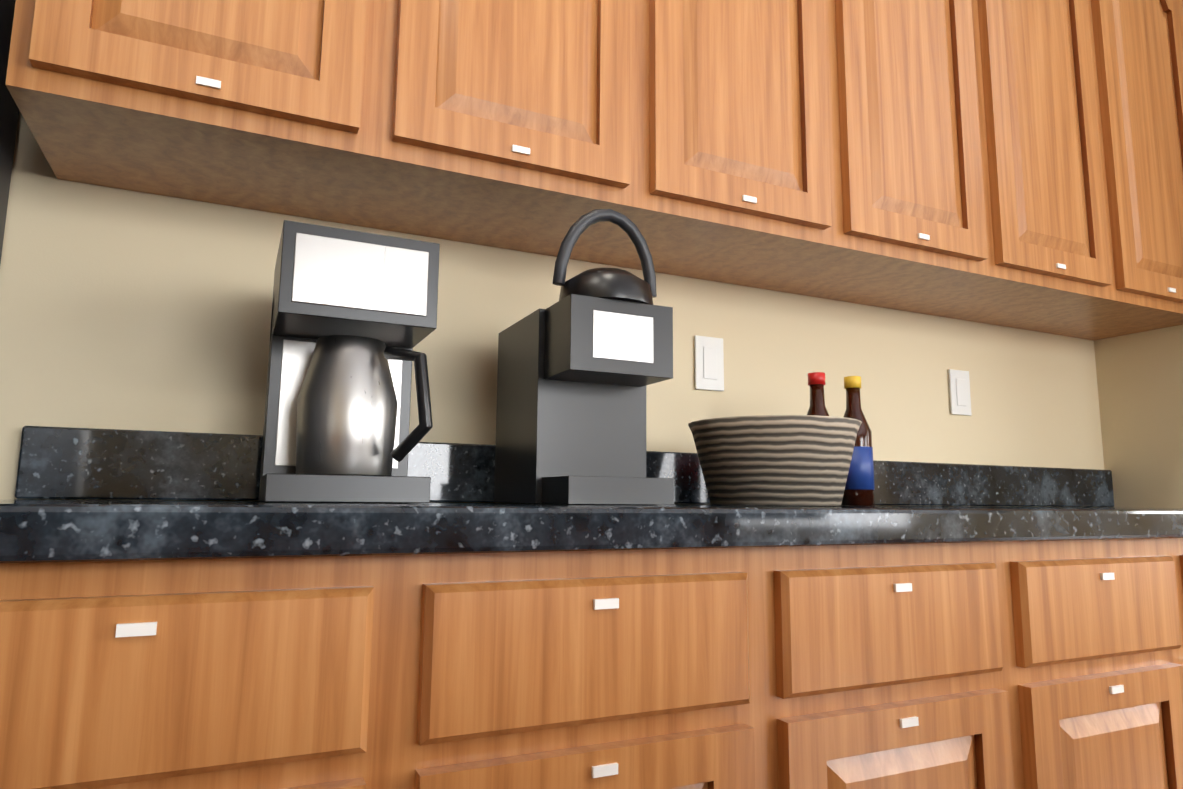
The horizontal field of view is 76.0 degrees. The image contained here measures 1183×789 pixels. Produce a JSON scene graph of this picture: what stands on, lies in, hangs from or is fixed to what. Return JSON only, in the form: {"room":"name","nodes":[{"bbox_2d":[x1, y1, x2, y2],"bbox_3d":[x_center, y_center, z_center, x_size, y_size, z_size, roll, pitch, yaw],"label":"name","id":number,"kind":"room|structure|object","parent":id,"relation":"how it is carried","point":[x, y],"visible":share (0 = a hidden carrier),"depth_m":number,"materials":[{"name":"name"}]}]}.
{"room":"kitchen","nodes":[
{"label":"kitchen","id":0,"kind":"room"},
{"bbox_2d":[0,110,1103,506],"bbox_3d":[0.660,-0.440,1.933,8.370,3.270,0.100,4,-9,-25],"label":"wall","id":1,"kind":"structure","parent":0,"point":[132,310],"depth_m":1.39,"materials":[{"name":"beige paint"}]},
{"bbox_2d":[5,0,1182,340],"bbox_3d":[-0.059,-0.791,1.400,3.563,0.995,0.321,4,-9,-25],"label":"wall cabinet","id":2,"kind":"object","parent":1,"relation":"attached to","point":[1017,164],"visible":1,"depth_m":1.34,"materials":[{"name":"brown wood"}]},
{"bbox_2d":[694,335,723,390],"bbox_3d":[0.254,-0.067,1.628,0.072,0.116,0.008,4,-9,-25],"label":"light switch","id":3,"kind":"object","parent":1,"relation":"attached to","point":[709,362],"depth_m":1.62,"materials":[{"name":"white plastic"}]},
{"bbox_2d":[948,369,971,415],"bbox_3d":[0.950,-0.005,1.950,0.072,0.116,0.008,4,-9,-25],"label":"light switch","id":4,"kind":"object","parent":1,"relation":"attached to","point":[959,382],"depth_m":1.95,"materials":[{"name":"white plastic"}]},
{"bbox_2d":[1094,0,1182,507],"bbox_3d":[1.717,-0.433,1.905,0.120,3.270,0.850,4,-9,-25],"label":"wall","id":5,"kind":"structure","parent":0,"point":[1140,383],"depth_m":2.09,"materials":[{"name":"beige paint"}]},
{"bbox_3d":[2.167,0.799,-1.504,8.570,0.100,7.250,4,-9,-25],"label":"floor","id":6,"kind":"structure","parent":0,"visible":0},
{"bbox_2d":[0,0,18,263],"bbox_3d":[-1.121,0.046,0.517,0.942,1.885,0.745,4,-9,-25],"label":"fridge","id":7,"kind":"object","parent":6,"relation":"on","point":[9,111],"depth_m":1.06,"materials":[{"name":"grey paint"}]},
{"bbox_2d":[0,538,1182,788],"bbox_3d":[0.454,0.677,1.280,2.538,0.875,0.621,4,-9,-25],"label":"base cabinet","id":8,"kind":"object","parent":6,"relation":"on","point":[1058,664],"visible":0.98,"depth_m":0.79,"materials":[{"name":"brown wood"}]},
{"bbox_2d":[0,499,1182,562],"bbox_3d":[0.461,0.219,1.333,2.543,0.044,0.642,4,-9,-25],"label":"countertop","id":9,"kind":"structure","parent":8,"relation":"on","point":[39,530],"depth_m":0.73,"materials":[{"name":"stone"}]},
{"bbox_2d":[259,220,439,502],"bbox_3d":[-0.343,-0.028,1.065,0.200,0.354,0.264,4,-9,-25],"label":"coffee maker","id":10,"kind":"object","parent":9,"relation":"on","point":[354,319],"visible":1,"depth_m":0.99,"materials":[{"name":"black plastic"}]},
{"bbox_2d":[15,426,1113,506],"bbox_3d":[0.329,0.182,1.623,2.543,0.104,0.019,4,-9,-25],"label":"backsplash","id":11,"kind":"structure","parent":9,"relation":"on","point":[70,463],"depth_m":1.21,"materials":[{"name":"stone"}]},
{"bbox_2d":[494,209,673,504],"bbox_3d":[-0.014,-0.053,1.240,0.190,0.459,0.315,4,-9,-25],"label":"pod coffee maker","id":12,"kind":"object","parent":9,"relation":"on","point":[585,359],"visible":1,"depth_m":1.16,"materials":[{"name":"black plastic"}]},
{"bbox_2d":[688,415,861,505],"bbox_3d":[0.305,0.117,1.266,0.284,0.135,0.284,4,-9,-25],"label":"wicker basket","id":13,"kind":"object","parent":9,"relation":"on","point":[784,460],"visible":1,"depth_m":1.16,"materials":[{"name":"beige wicker"}]},
{"bbox_2d":[807,372,828,415],"bbox_3d":[0.425,0.083,1.417,0.063,0.247,0.064,4,-9,-25],"label":"syrup bottle","id":14,"kind":"object","parent":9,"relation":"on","point":[816,384],"visible":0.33,"depth_m":1.42,"materials":[{"name":"brown glass"}]},
{"bbox_2d":[841,376,874,505],"bbox_3d":[0.506,0.089,1.455,0.063,0.247,0.064,4,-9,-25],"label":"syrup bottle","id":15,"kind":"object","parent":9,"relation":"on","point":[859,489],"visible":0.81,"depth_m":1.42,"materials":[{"name":"brown glass"}]}
]}

